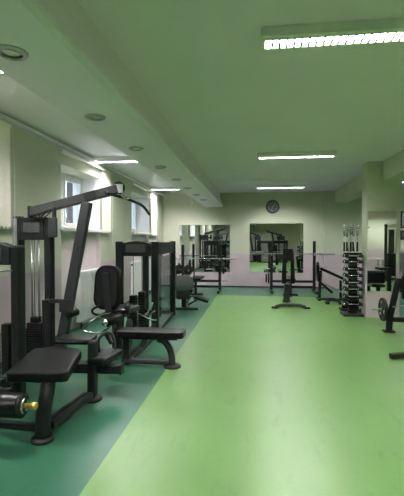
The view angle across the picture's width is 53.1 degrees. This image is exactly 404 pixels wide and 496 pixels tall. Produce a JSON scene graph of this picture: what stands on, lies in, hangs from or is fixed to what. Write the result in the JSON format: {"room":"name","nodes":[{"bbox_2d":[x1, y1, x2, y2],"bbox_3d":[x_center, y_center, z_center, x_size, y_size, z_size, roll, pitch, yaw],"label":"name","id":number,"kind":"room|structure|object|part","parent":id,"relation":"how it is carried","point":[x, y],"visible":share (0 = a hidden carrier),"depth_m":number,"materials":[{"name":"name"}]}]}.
{"room":"gym","nodes":[
{"label":"gym","id":0,"kind":"room"},
{"bbox_2d":[0,112,162,353],"bbox_3d":[-2.622,-0.095,4.806,0.550,3.000,16.850,0,1,7],"label":"wall","id":1,"kind":"structure","parent":0,"point":[39,163],"depth_m":5.82,"materials":[{"name":"paint"}]},
{"bbox_2d":[0,120,14,244],"bbox_3d":[-2.441,-0.706,3.702,0.092,1.465,2.333,0,1,7],"label":"vertical blind","id":2,"kind":"object","parent":1,"relation":"attached to","point":[5,193],"visible":0.97,"depth_m":4.72,"materials":[{"name":"beige fabric"}]},
{"bbox_3d":[-2.252,-0.711,4.841,0.008,1.430,0.026,0,1,22],"label":"pull cord","id":3,"kind":"part","parent":2,"relation":"part of","materials":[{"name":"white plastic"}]},
{"bbox_2d":[61,179,100,329],"bbox_3d":[-2.332,0.026,7.030,0.548,2.670,1.590,0,1,7],"label":"wall niche","id":4,"kind":"object","parent":1,"relation":"in","point":[91,257],"visible":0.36,"depth_m":7.53,"materials":[{"name":"paint"}]},
{"bbox_2d":[61,173,101,232],"bbox_3d":[-2.267,-0.788,7.005,0.520,1.020,1.564,0,1,7],"label":"window","id":5,"kind":"structure","parent":4,"relation":"in","point":[70,227],"depth_m":7.13,"materials":[{"name":"white plastic"}]},
{"bbox_3d":[-2.440,-0.819,7.027,0.070,0.840,1.444,0,1,7],"label":"sash","id":6,"kind":"part","parent":5,"relation":"part of","materials":[{"name":"white plastic"}]},
{"bbox_3d":[-2.267,-0.308,7.014,0.520,0.060,1.564,0,1,7],"label":"sill","id":7,"kind":"part","parent":5,"relation":"part of","materials":[{"name":"white"}]},
{"bbox_2d":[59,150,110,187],"bbox_3d":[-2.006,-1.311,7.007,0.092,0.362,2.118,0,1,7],"label":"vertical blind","id":8,"kind":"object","parent":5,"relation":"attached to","point":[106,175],"depth_m":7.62,"materials":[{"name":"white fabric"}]},
{"bbox_2d":[0,113,164,195],"bbox_3d":[-2.325,-1.539,4.738,0.050,0.040,16.850,0,1,7],"label":"trim","id":9,"kind":"structure","parent":1,"relation":"attached to","point":[2,116],"depth_m":6.16,"materials":[{"name":"paint"}]},
{"bbox_2d":[102,196,112,244],"bbox_3d":[-1.890,-0.551,7.907,0.092,0.970,0.549,0,1,7],"label":"vertical blind","id":10,"kind":"object","parent":1,"relation":"attached to","point":[106,206],"depth_m":7.98,"materials":[{"name":"beige fabric"}]},
{"bbox_3d":[-1.815,-0.776,8.172,0.008,1.430,0.026,0,1,22],"label":"pull cord","id":11,"kind":"part","parent":10,"relation":"part of","materials":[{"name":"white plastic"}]},
{"bbox_2d":[55,284,163,339],"bbox_3d":[-2.344,1.371,4.788,0.015,0.070,16.830,0,1,7],"label":"baseboard","id":12,"kind":"structure","parent":1,"relation":"attached to","point":[162,285],"depth_m":9.43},
{"bbox_2d":[132,198,148,261],"bbox_3d":[-1.864,-0.044,10.598,0.548,2.670,1.630,0,1,7],"label":"wall niche","id":13,"kind":"object","parent":1,"relation":"in","point":[142,218],"visible":0.19,"depth_m":11.36,"materials":[{"name":"paint"}]},
{"bbox_2d":[132,198,150,234],"bbox_3d":[-1.799,-0.859,10.574,0.520,1.020,1.604,0,1,7],"label":"window","id":14,"kind":"structure","parent":13,"relation":"in","point":[134,232],"depth_m":11.28,"materials":[{"name":"white plastic"}]},
{"bbox_3d":[-1.972,-0.889,10.596,0.070,0.840,1.484,0,1,7],"label":"sash","id":15,"kind":"part","parent":14,"relation":"part of","materials":[{"name":"white plastic"}]},
{"bbox_3d":[-1.799,-0.379,10.583,0.520,0.060,1.604,0,1,7],"label":"sill","id":16,"kind":"part","parent":14,"relation":"part of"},
{"bbox_2d":[131,183,158,235],"bbox_3d":[-1.494,-0.848,10.922,0.092,1.465,2.500,0,1,7],"label":"vertical blind","id":17,"kind":"object","parent":14,"relation":"attached to","point":[153,195],"visible":0.98,"depth_m":11.60,"materials":[{"name":"white fabric"}]},
{"bbox_2d":[0,75,182,193],"bbox_3d":[-1.932,-1.644,4.735,1.930,0.100,16.950,0,1,7],"label":"ceiling","id":18,"kind":"structure","parent":0,"point":[17,102],"depth_m":5.39,"materials":[{"name":"white paint"}]},
{"bbox_2d":[93,156,136,162],"bbox_3d":[-1.322,-1.606,7.348,1.300,0.077,0.242,0,1,7],"label":"ceiling lamp","id":19,"kind":"object","parent":18,"relation":"attached to","point":[125,159],"visible":0.59,"depth_m":7.30,"materials":[{"name":"paint"}]},
{"bbox_2d":[151,187,178,189],"bbox_3d":[-0.785,-1.687,11.442,1.300,0.077,0.242,0,1,7],"label":"ceiling lamp","id":20,"kind":"object","parent":18,"relation":"attached to","point":[153,188],"visible":0.58,"depth_m":11.39,"materials":[{"name":"paint"}]},
{"bbox_2d":[0,286,403,495],"bbox_3d":[2.119,1.466,4.265,10.100,0.100,16.950,0,1,7],"label":"floor","id":21,"kind":"structure","parent":0,"point":[262,399],"depth_m":3.49,"materials":[{"name":"green plastic"}]},
{"bbox_2d":[0,242,123,445],"bbox_3d":[-1.534,0.688,3.403,1.677,1.490,1.235,0,1,-7],"label":"machine","id":22,"kind":"object","parent":21,"relation":"on","point":[47,366],"visible":1,"depth_m":3.64,"materials":[{"name":"grey metal"}]},
{"bbox_3d":[-1.770,1.164,3.372,0.100,0.099,0.701,0,1,7],"label":"roller arm","id":23,"kind":"part","parent":22,"relation":"part of","materials":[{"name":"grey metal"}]},
{"bbox_3d":[-1.643,1.363,3.148,0.831,0.060,0.050,0,1,10],"label":"rail","id":24,"kind":"part","parent":22,"relation":"part of","materials":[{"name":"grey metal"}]},
{"bbox_3d":[-1.711,0.701,3.769,0.090,1.450,0.120,0,1,7],"label":"tower post","id":25,"kind":"part","parent":22,"relation":"part of","materials":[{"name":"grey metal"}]},
{"bbox_3d":[-1.226,1.133,2.899,0.091,0.055,0.057,0,1,7],"label":"brass knob","id":26,"kind":"part","parent":22,"relation":"part of","materials":[{"name":"gold metal"}]},
{"bbox_3d":[-1.286,0.968,3.414,0.472,0.080,0.796,0,1,-6],"label":"seat","id":27,"kind":"part","parent":22,"relation":"part of","materials":[{"name":"black leather"}]},
{"bbox_3d":[-1.181,1.203,3.071,0.131,0.438,0.175,0,1,7],"label":"post","id":28,"kind":"part","parent":22,"relation":"part of","materials":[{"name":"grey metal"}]},
{"bbox_3d":[-1.114,1.358,3.416,0.100,0.060,0.637,0,1,12],"label":"rail","id":29,"kind":"part","parent":22,"relation":"part of","materials":[{"name":"grey metal"}]},
{"bbox_3d":[-1.024,1.131,3.788,0.084,0.531,0.110,0,1,7],"label":"post","id":30,"kind":"part","parent":22,"relation":"part of","materials":[{"name":"grey metal"}]},
{"bbox_3d":[-0.952,0.933,4.034,0.189,0.186,0.087,0,1,-16],"label":"loop handle","id":31,"kind":"part","parent":22,"relation":"part of","materials":[{"name":"black metal"}]},
{"bbox_2d":[12,181,150,361],"bbox_3d":[-1.497,0.319,4.874,1.566,2.169,0.912,0,1,7],"label":"machine","id":32,"kind":"object","parent":21,"relation":"on","point":[39,334],"visible":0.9,"depth_m":4.82,"materials":[{"name":"grey metal"}]},
{"bbox_3d":[-2.233,0.508,4.943,0.090,1.790,0.120,0,1,7],"label":"tower post","id":33,"kind":"part","parent":32,"relation":"part of","materials":[{"name":"grey metal"}]},
{"bbox_3d":[-2.025,-0.424,4.777,0.030,0.140,0.100,0,1,7],"label":"boom plate","id":34,"kind":"part","parent":32,"relation":"part of","materials":[{"name":"grey metal"}]},
{"bbox_3d":[-2.043,-0.245,4.836,0.210,0.120,0.010,0,1,7],"label":"instruction panel","id":35,"kind":"part","parent":32,"relation":"part of","materials":[{"name":"grey plastic"}]},
{"bbox_3d":[-1.844,0.519,4.892,0.085,1.770,0.120,0,1,7],"label":"tower post","id":36,"kind":"part","parent":32,"relation":"part of","materials":[{"name":"grey metal"}]},
{"bbox_3d":[-1.288,-0.591,4.626,0.160,0.138,0.010,0,1,7],"label":"boom joint plate","id":37,"kind":"part","parent":32,"relation":"part of","materials":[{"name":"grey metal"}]},
{"bbox_2d":[76,268,104,328],"bbox_3d":[-1.949,0.865,7.384,0.100,0.980,1.500,0,1,7],"label":"radiator","id":38,"kind":"object","parent":21,"relation":"on","point":[85,290],"visible":0.54,"depth_m":6.88,"materials":[{"name":"metal"}]},
{"bbox_2d":[82,265,139,355],"bbox_3d":[-1.164,0.810,5.306,0.563,1.170,1.018,0,1,7],"label":"machine","id":39,"kind":"object","parent":21,"relation":"on","point":[107,297],"visible":0.94,"depth_m":5.20,"materials":[{"name":"black leather"}]},
{"bbox_3d":[-1.224,0.922,4.960,0.186,0.231,0.447,1,2,45],"label":"grip handle","id":40,"kind":"part","parent":39,"relation":"part of","materials":[{"name":"silver metal"}]},
{"bbox_3d":[-1.300,0.790,5.231,0.271,0.244,0.047,0,1,-2],"label":"handle","id":41,"kind":"part","parent":39,"relation":"part of","materials":[{"name":"black metal"}]},
{"bbox_3d":[-1.226,0.516,5.275,0.393,0.580,0.126,0,1,17],"label":"backrest","id":42,"kind":"part","parent":39,"relation":"part of","materials":[{"name":"black leather"}]},
{"bbox_3d":[-1.159,1.049,5.042,0.173,0.246,0.337,0,1,-13],"label":"swing arm","id":43,"kind":"part","parent":39,"relation":"part of","materials":[{"name":"grey metal"}]},
{"bbox_3d":[-1.107,1.111,5.271,0.100,0.510,0.120,0,1,7],"label":"post","id":44,"kind":"part","parent":39,"relation":"part of","materials":[{"name":"grey metal"}]},
{"bbox_3d":[-1.039,0.819,5.398,0.300,0.070,0.420,0,1,13],"label":"seat","id":45,"kind":"part","parent":39,"relation":"part of","materials":[{"name":"black plastic"}]},
{"bbox_2d":[131,259,150,294],"bbox_3d":[-1.556,0.805,10.383,0.100,0.980,1.650,0,1,7],"label":"radiator","id":46,"kind":"object","parent":21,"relation":"on","point":[137,264],"visible":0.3,"depth_m":9.86,"materials":[{"name":"metal"}]},
{"bbox_2d":[115,241,175,327],"bbox_3d":[-0.928,0.616,7.202,0.682,1.485,1.958,0,1,5],"label":"tower","id":47,"kind":"object","parent":21,"relation":"on","point":[144,249],"visible":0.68,"depth_m":6.28,"materials":[{"name":"grey metal"}]},
{"bbox_3d":[-1.289,0.635,6.335,0.110,1.480,0.100,0,1,7],"label":"tower post","id":48,"kind":"part","parent":47,"relation":"part of","materials":[{"name":"grey metal"}]},
{"bbox_3d":[-1.019,0.007,6.228,0.320,0.120,0.013,0,1,7],"label":"instruction panel","id":49,"kind":"part","parent":47,"relation":"part of","materials":[{"name":"grey plastic"}]},
{"bbox_3d":[-1.132,0.599,8.150,0.110,1.480,0.100,0,1,7],"label":"tower post","id":50,"kind":"part","parent":47,"relation":"part of","materials":[{"name":"grey metal"}]},
{"bbox_3d":[-0.724,0.637,6.261,0.110,1.480,0.100,0,1,7],"label":"tower post","id":51,"kind":"part","parent":47,"relation":"part of","materials":[{"name":"grey metal"}]},
{"bbox_3d":[-0.587,0.601,8.078,0.110,1.480,0.100,0,1,7],"label":"tower post","id":52,"kind":"part","parent":47,"relation":"part of","materials":[{"name":"grey metal"}]},
{"bbox_2d":[117,302,185,369],"bbox_3d":[-0.519,1.072,5.408,0.800,0.643,1.495,0,1,7],"label":"machine","id":53,"kind":"object","parent":21,"relation":"on","point":[148,335],"visible":0.99,"depth_m":4.76,"materials":[{"name":"black metal"}]},
{"bbox_3d":[-0.901,1.197,4.843,0.080,0.245,0.080,0,1,7],"label":"leg","id":54,"kind":"part","parent":53,"relation":"part of","materials":[{"name":"grey metal"}]},
{"bbox_3d":[-0.823,1.356,5.542,0.085,0.070,1.320,0,1,7],"label":"long rail","id":55,"kind":"part","parent":53,"relation":"part of","materials":[{"name":"grey metal"}]},
{"bbox_3d":[-0.673,1.348,4.816,0.580,0.055,0.070,0,1,7],"label":"rail","id":56,"kind":"part","parent":53,"relation":"part of","materials":[{"name":"grey metal"}]},
{"bbox_3d":[-0.757,0.883,5.612,0.255,0.274,0.119,0,1,7],"label":"row handle","id":57,"kind":"part","parent":53,"relation":"part of","materials":[{"name":"silver metal"}]},
{"bbox_3d":[-0.752,1.215,5.595,0.050,0.283,0.384,0,1,23],"label":"foot plate","id":58,"kind":"part","parent":53,"relation":"part of","materials":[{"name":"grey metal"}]},
{"bbox_3d":[-0.624,1.061,4.803,0.680,0.039,0.080,0,1,7],"label":"pad rail","id":59,"kind":"part","parent":53,"relation":"part of","materials":[{"name":"grey metal"}]},
{"bbox_3d":[-0.424,1.212,4.780,0.227,0.349,0.064,0,1,7],"label":"leg","id":60,"kind":"part","parent":53,"relation":"part of","materials":[{"name":"grey metal"}]},
{"bbox_2d":[179,257,189,274],"bbox_3d":[-0.492,0.767,10.571,0.440,1.050,0.440,0,1,7],"label":"tree","id":61,"kind":"object","parent":21,"relation":"on","point":[182,257],"visible":0.3,"depth_m":10.54,"materials":[{"name":"grey metal"}]},
{"bbox_2d":[176,264,181,273],"bbox_3d":[-0.621,0.568,10.735,0.260,0.260,0.047,-1,1,-37],"label":"weight plate","id":62,"kind":"object","parent":61,"relation":"on","point":[178,265],"visible":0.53,"depth_m":10.72,"materials":[{"name":"black metal"}]},
{"bbox_3d":[-0.492,0.747,10.570,0.060,1.010,0.060,0,1,7],"label":"post","id":63,"kind":"part","parent":61,"relation":"part of","materials":[{"name":"grey metal"}]},
{"bbox_2d":[183,265,192,274],"bbox_3d":[-0.363,0.575,10.399,0.280,0.280,0.047,-1,1,-37],"label":"weight plate","id":64,"kind":"object","parent":61,"relation":"on","point":[186,268],"visible":0.92,"depth_m":10.37,"materials":[{"name":"black metal"}]},
{"bbox_2d":[176,266,209,309],"bbox_3d":[-0.223,0.859,8.938,0.633,0.931,0.883,1,1,25],"label":"machine","id":65,"kind":"object","parent":21,"relation":"on","point":[184,283],"visible":0.9,"depth_m":8.62,"materials":[{"name":"grey metal"}]},
{"bbox_3d":[-0.388,1.123,8.758,0.100,0.310,0.120,0,1,7],"label":"post","id":66,"kind":"part","parent":65,"relation":"part of","materials":[{"name":"grey metal"}]},
{"bbox_3d":[-0.402,0.750,8.642,0.448,0.340,0.102,0,1,7],"label":"backrest","id":67,"kind":"part","parent":65,"relation":"part of","materials":[{"name":"black leather"}]},
{"bbox_3d":[-0.320,1.297,9.046,0.580,0.050,0.800,0,1,7],"label":"frame","id":68,"kind":"part","parent":65,"relation":"part of","materials":[{"name":"grey metal"}]},
{"bbox_3d":[-0.224,1.168,9.033,0.280,0.239,0.174,0,1,-7],"label":"foot arm","id":69,"kind":"part","parent":65,"relation":"part of","materials":[{"name":"grey metal"}]},
{"bbox_2d":[181,245,227,294],"bbox_3d":[-0.075,0.593,11.516,1.580,1.360,1.310,0,1,7],"label":"rack","id":70,"kind":"object","parent":21,"relation":"on","point":[198,278],"visible":0.58,"depth_m":11.81,"materials":[{"name":"grey metal"}]},
{"bbox_3d":[-0.119,1.077,11.420,0.400,0.395,0.969,0,1,7],"label":"bench frame","id":71,"kind":"part","parent":70,"relation":"part of","materials":[{"name":"grey metal"}]},
{"bbox_2d":[161,258,236,259],"bbox_3d":[-0.123,0.312,11.840,2.280,0.072,0.072,0,1,7],"label":"barbell","id":72,"kind":"object","parent":70,"relation":"on","point":[161,258],"visible":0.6,"depth_m":11.78,"materials":[{"name":"silver metal"}]},
{"bbox_3d":[-0.023,1.130,11.929,1.020,0.070,0.060,0,1,7],"label":"rail","id":73,"kind":"part","parent":70,"relation":"part of","materials":[{"name":"grey metal"}]},
{"bbox_3d":[-0.023,0.970,11.925,1.020,0.070,0.060,0,1,7],"label":"rail","id":74,"kind":"part","parent":70,"relation":"part of","materials":[{"name":"grey metal"}]},
{"bbox_2d":[222,262,224,273],"bbox_3d":[0.632,0.587,11.832,0.047,0.360,0.360,0,1,7],"label":"weight plate","id":75,"kind":"object","parent":70,"relation":"on","point":[223,264],"visible":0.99,"depth_m":11.70,"materials":[{"name":"black metal"}]},
{"bbox_2d":[272,249,309,308],"bbox_3d":[2.003,0.668,9.288,0.830,1.302,1.010,0,1,7],"label":"bench","id":76,"kind":"object","parent":21,"relation":"on","point":[288,254],"visible":1,"depth_m":9.25,"materials":[{"name":"black leather"}]},
{"bbox_3d":[1.962,1.036,9.331,0.160,0.460,0.192,0,1,7],"label":"post","id":77,"kind":"part","parent":76,"relation":"part of","materials":[{"name":"grey metal"}]},
{"bbox_3d":[1.982,0.418,9.279,0.309,0.801,0.114,0,1,7],"label":"backrest","id":78,"kind":"part","parent":76,"relation":"part of","materials":[{"name":"black leather"}]},
{"bbox_2d":[263,241,322,295],"bbox_3d":[2.588,0.541,11.368,1.700,1.470,1.310,0,1,7],"label":"rack","id":79,"kind":"object","parent":21,"relation":"on","point":[313,281],"visible":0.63,"depth_m":11.71,"materials":[{"name":"grey metal"}]},
{"bbox_3d":[2.435,1.080,11.287,0.400,0.395,0.969,0,1,7],"label":"bench frame","id":80,"kind":"part","parent":79,"relation":"part of","materials":[{"name":"grey metal"}]},
{"bbox_2d":[251,253,334,254],"bbox_3d":[2.610,0.170,11.680,2.380,0.072,0.072,0,1,7],"label":"barbell","id":81,"kind":"object","parent":79,"relation":"on","point":[251,253],"visible":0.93,"depth_m":11.65,"materials":[{"name":"silver metal"}]},
{"bbox_3d":[2.641,0.973,11.778,1.140,0.070,0.060,0,1,7],"label":"rail","id":82,"kind":"part","parent":79,"relation":"part of","materials":[{"name":"grey metal"}]},
{"bbox_3d":[2.641,1.133,11.781,1.140,0.070,0.060,0,1,7],"label":"rail","id":83,"kind":"part","parent":79,"relation":"part of","materials":[{"name":"grey metal"}]},
{"bbox_2d":[315,264,345,300],"bbox_3d":[3.263,0.851,10.067,0.843,0.901,0.425,0,1,7],"label":"bench","id":84,"kind":"object","parent":21,"relation":"on","point":[318,270],"visible":0.78,"depth_m":10.04,"materials":[{"name":"black metal"}]},
{"bbox_3d":[3.285,1.276,10.085,0.800,0.050,0.400,0,1,7],"label":"frame","id":85,"kind":"part","parent":84,"relation":"part of","materials":[{"name":"grey metal"}]},
{"bbox_3d":[3.247,0.641,10.088,0.637,0.324,0.299,0,1,7],"label":"backrest","id":86,"kind":"part","parent":84,"relation":"part of","materials":[{"name":"black plastic"}]},
{"bbox_2d":[325,297,341,304],"bbox_3d":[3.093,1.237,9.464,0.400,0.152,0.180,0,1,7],"label":"bench","id":87,"kind":"object","parent":21,"relation":"on","point":[334,299],"visible":0.91,"depth_m":9.40,"materials":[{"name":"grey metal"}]},
{"bbox_2d":[339,298,360,311],"bbox_3d":[3.140,1.192,8.549,0.430,0.280,0.280,0,1,7],"label":"holder","id":88,"kind":"object","parent":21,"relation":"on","point":[343,308],"visible":0.3,"depth_m":8.47,"materials":[{"name":"black metal"}]},
{"bbox_2d":[343,224,345,293],"bbox_3d":[2.988,0.382,8.493,0.070,1.778,0.072,0,1,7],"label":"bar","id":89,"kind":"object","parent":88,"relation":"in","point":[344,225],"visible":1,"depth_m":8.47,"materials":[{"name":"silver metal"}]},
{"bbox_2d":[345,226,348,293],"bbox_3d":[3.068,0.400,8.563,0.070,1.738,0.072,-1,2,-43],"label":"bar","id":90,"kind":"object","parent":88,"relation":"in","point":[347,229],"visible":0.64,"depth_m":8.54,"materials":[{"name":"silver metal"}]},
{"bbox_2d":[349,223,352,252],"bbox_3d":[3.117,0.372,8.476,0.070,1.798,0.072,0,1,7],"label":"bar","id":91,"kind":"object","parent":88,"relation":"in","point":[350,226],"visible":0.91,"depth_m":8.45,"materials":[{"name":"silver metal"}]},
{"bbox_2d":[352,225,354,252],"bbox_3d":[3.198,0.390,8.556,0.070,1.758,0.072,-1,2,-43],"label":"bar","id":92,"kind":"object","parent":88,"relation":"in","point":[353,228],"visible":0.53,"depth_m":8.53,"materials":[{"name":"silver metal"}]},
{"bbox_2d":[356,224,358,293],"bbox_3d":[3.252,0.382,8.468,0.070,1.778,0.072,0,1,7],"label":"bar","id":93,"kind":"object","parent":88,"relation":"in","point":[357,225],"visible":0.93,"depth_m":8.44,"materials":[{"name":"silver metal"}]},
{"bbox_2d":[340,253,363,316],"bbox_3d":[2.995,0.716,8.070,0.385,1.250,0.370,0,1,7],"label":"dumbbell rack","id":94,"kind":"object","parent":21,"relation":"on","point":[352,311],"visible":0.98,"depth_m":8.02,"materials":[{"name":"black metal"}]},
{"bbox_2d":[343,287,363,290],"bbox_3d":[2.989,0.811,7.971,0.380,0.071,0.072,0,1,7],"label":"dumbbell","id":95,"kind":"object","parent":94,"relation":"on","point":[345,288],"visible":1,"depth_m":7.96,"materials":[{"name":"silver metal"}]},
{"bbox_2d":[343,295,363,298],"bbox_3d":[2.989,0.961,7.974,0.380,0.071,0.072,0,1,7],"label":"dumbbell","id":96,"kind":"object","parent":94,"relation":"on","point":[344,296],"visible":1,"depth_m":7.96,"materials":[{"name":"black metal"}]},
{"bbox_2d":[343,302,363,305],"bbox_3d":[2.989,1.111,7.977,0.380,0.071,0.072,0,1,7],"label":"dumbbell","id":97,"kind":"object","parent":94,"relation":"on","point":[345,303],"visible":1,"depth_m":7.96,"materials":[{"name":"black metal"}]},
{"bbox_2d":[343,274,363,276],"bbox_3d":[2.989,0.541,7.966,0.380,0.071,0.072,0,1,7],"label":"dumbbell","id":98,"kind":"object","parent":94,"relation":"on","point":[344,275],"visible":1,"depth_m":7.95,"materials":[{"name":"silver metal"}]},
{"bbox_2d":[343,281,363,283],"bbox_3d":[2.989,0.681,7.969,0.380,0.071,0.072,0,1,7],"label":"dumbbell","id":99,"kind":"object","parent":94,"relation":"on","point":[344,282],"visible":1,"depth_m":7.95,"materials":[{"name":"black metal"}]},
{"bbox_2d":[344,254,363,257],"bbox_3d":[2.989,0.156,7.958,0.380,0.071,0.072,0,1,7],"label":"dumbbell","id":100,"kind":"object","parent":94,"relation":"on","point":[345,255],"visible":1,"depth_m":7.94,"materials":[{"name":"silver metal"}]},
{"bbox_2d":[344,267,363,270],"bbox_3d":[2.989,0.416,7.964,0.380,0.071,0.072,0,1,7],"label":"dumbbell","id":101,"kind":"object","parent":94,"relation":"on","point":[345,268],"visible":1,"depth_m":7.95,"materials":[{"name":"silver metal"}]},
{"bbox_2d":[344,260,363,263],"bbox_3d":[2.989,0.271,7.961,0.380,0.071,0.072,0,1,7],"label":"dumbbell","id":102,"kind":"object","parent":94,"relation":"on","point":[345,261],"visible":1,"depth_m":7.94,"materials":[{"name":"silver metal"}]},
{"bbox_2d":[372,278,403,358],"bbox_3d":[3.127,0.935,5.822,1.308,0.900,1.720,0,1,7],"label":"bench","id":103,"kind":"object","parent":21,"relation":"on","point":[389,322],"visible":0.97,"depth_m":6.53,"materials":[{"name":"grey metal"}]},
{"bbox_2d":[378,298,387,320],"bbox_3d":[2.954,1.000,6.593,0.052,0.380,0.380,0,1,7],"label":"weight plate","id":104,"kind":"object","parent":103,"relation":"on","point":[383,314],"visible":0.98,"depth_m":6.52,"materials":[{"name":"metal"}]},
{"bbox_3d":[3.044,1.355,6.588,0.180,0.030,0.130,0,1,7],"label":"foot plate","id":105,"kind":"part","parent":103,"relation":"part of","materials":[{"name":"black metal"}]},
{"bbox_3d":[3.118,0.916,6.570,0.243,0.872,0.078,0,1,7],"label":"leaning post","id":106,"kind":"part","parent":103,"relation":"part of","materials":[{"name":"grey metal"}]},
{"bbox_3d":[3.485,1.161,6.526,0.780,0.080,0.080,0,1,7],"label":"cross rail","id":107,"kind":"part","parent":103,"relation":"part of","materials":[{"name":"grey metal"}]},
{"bbox_2d":[400,230,403,291],"bbox_3d":[6.257,0.192,11.320,1.566,2.169,0.912,0,1,7],"label":"machine","id":108,"kind":"object","parent":21,"relation":"on","point":[402,231],"visible":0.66,"depth_m":11.31,"materials":[{"name":"grey metal"}]},
{"bbox_2d":[77,0,403,192],"bbox_3d":[3.299,-1.630,4.049,7.720,0.100,16.950,0,1,7],"label":"ceiling","id":109,"kind":"structure","parent":0,"point":[202,64],"depth_m":3.90,"materials":[{"name":"paint"}]},
{"bbox_2d":[0,0,223,206],"bbox_3d":[-0.696,-1.415,4.527,0.575,0.550,16.850,0,1,7],"label":"ceiling","id":110,"kind":"structure","parent":109,"relation":"attached to","point":[70,65],"depth_m":2.89,"materials":[{"name":"paint"}]},
{"bbox_2d":[0,44,28,60],"bbox_3d":[-1.063,-1.086,2.256,0.176,0.018,0.176,0,1,7],"label":"recessed light","id":111,"kind":"object","parent":110,"relation":"in","point":[10,50],"visible":1,"depth_m":2.25,"materials":[{"name":"metal"}]},
{"bbox_2d":[84,113,105,120],"bbox_3d":[-0.908,-1.109,3.436,0.176,0.018,0.176,0,1,7],"label":"recessed light","id":112,"kind":"object","parent":110,"relation":"in","point":[91,116],"visible":1,"depth_m":3.41,"materials":[{"name":"white plastic"}]},
{"bbox_2d":[128,146,143,150],"bbox_3d":[-0.753,-1.132,4.616,0.176,0.018,0.176,0,1,7],"label":"recessed light","id":113,"kind":"object","parent":110,"relation":"in","point":[136,148],"visible":1,"depth_m":4.56,"materials":[{"name":"white plastic"}]},
{"bbox_2d":[154,166,165,168],"bbox_3d":[-0.599,-1.155,5.796,0.176,0.018,0.176,0,1,7],"label":"recessed light","id":114,"kind":"object","parent":110,"relation":"in","point":[156,167],"visible":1,"depth_m":5.76,"materials":[{"name":"white plastic"}]},
{"bbox_2d":[257,184,305,188],"bbox_3d":[2.160,-1.679,11.056,1.320,0.077,0.242,0,1,7],"label":"ceiling lamp","id":115,"kind":"object","parent":109,"relation":"attached to","point":[293,185],"visible":1,"depth_m":10.97,"materials":[{"name":"paint"}]},
{"bbox_2d":[257,151,336,158],"bbox_3d":[1.623,-1.598,6.962,1.320,0.077,0.242,0,1,7],"label":"ceiling lamp","id":116,"kind":"object","parent":109,"relation":"attached to","point":[304,154],"visible":1,"depth_m":6.89,"materials":[{"name":"paint"}]},
{"bbox_2d":[261,17,403,51],"bbox_3d":[1.086,-1.517,2.868,1.320,0.077,0.242,0,1,7],"label":"ceiling lamp","id":117,"kind":"object","parent":109,"relation":"attached to","point":[391,30],"visible":1,"depth_m":2.83,"materials":[{"name":"paint"}]},
{"bbox_2d":[335,149,403,202],"bbox_3d":[3.147,-1.399,3.978,0.360,0.360,16.760,0,1,7],"label":"beam","id":118,"kind":"structure","parent":109,"relation":"attached to","point":[393,167],"depth_m":7.68,"materials":[{"name":"green paint"}]},
{"bbox_2d":[163,190,403,286],"bbox_3d":[3.215,-0.248,12.597,10.100,3.000,0.120,0,1,7],"label":"wall","id":119,"kind":"structure","parent":0,"point":[239,210],"depth_m":12.74,"materials":[{"name":"paint"}]},
{"bbox_2d":[179,225,229,271],"bbox_3d":[0.079,0.010,12.948,1.636,1.516,0.008,0,1,7],"label":"wall mirror","id":120,"kind":"object","parent":119,"relation":"attached to","point":[199,241],"visible":0.86,"depth_m":12.94,"materials":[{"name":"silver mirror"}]},
{"bbox_2d":[164,285,323,288],"bbox_3d":[3.479,1.231,12.521,9.550,0.045,0.020,0,1,7],"label":"baseboard","id":121,"kind":"structure","parent":119,"relation":"attached to","point":[164,285],"depth_m":12.75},
{"bbox_2d":[266,200,278,212],"bbox_3d":[2.208,-1.289,12.624,0.420,0.420,0.046,0,1,7],"label":"wall clock","id":122,"kind":"object","parent":119,"relation":"attached to","point":[272,206],"visible":1,"depth_m":12.61,"materials":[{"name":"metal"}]},
{"bbox_2d":[249,223,303,272],"bbox_3d":[2.324,0.001,12.653,1.666,1.546,0.008,0,1,7],"label":"wall mirror","id":123,"kind":"object","parent":119,"relation":"attached to","point":[283,235],"visible":1,"depth_m":12.65,"materials":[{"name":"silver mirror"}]},
{"bbox_2d":[400,211,403,227],"bbox_3d":[6.250,-0.849,12.111,0.560,0.500,0.028,0,1,7],"label":"framed poster","id":124,"kind":"object","parent":119,"relation":"attached to","point":[402,212],"visible":1,"depth_m":12.13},
{"bbox_2d":[324,191,346,288],"bbox_3d":[4.094,-0.244,12.375,0.660,3.000,0.090,0,1,7],"label":"wall","id":125,"kind":"structure","parent":0,"point":[335,214],"depth_m":12.34,"materials":[{"name":"green paint"}]},
{"bbox_2d":[361,161,400,317],"bbox_3d":[3.493,-0.156,7.911,0.610,3.000,0.360,0,1,7],"label":"wall pillar","id":126,"kind":"structure","parent":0,"point":[378,194],"depth_m":7.74,"materials":[{"name":"green paint"}]},
{"bbox_2d":[367,211,395,290],"bbox_3d":[3.440,0.062,7.737,0.526,1.536,0.008,0,1,7],"label":"wall mirror","id":127,"kind":"object","parent":126,"relation":"attached to","point":[381,225],"visible":0.86,"depth_m":7.73,"materials":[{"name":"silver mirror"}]},
{"label":"outside","id":128,"kind":"structure","parent":0,"visible":0},
{"bbox_3d":[-18.315,2.205,27.664,36.500,0.100,90.000,0,1,7],"label":"ground","id":129,"kind":"structure","parent":128,"visible":0},
{"bbox_2d":[66,182,72,222],"bbox_3d":[-4.080,-1.666,13.510,3.686,8.238,3.488,0,1,7],"label":"bare tree","id":130,"kind":"object","parent":129,"relation":"on","point":[69,211],"visible":0.02,"depth_m":13.40,"materials":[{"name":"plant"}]}
]}

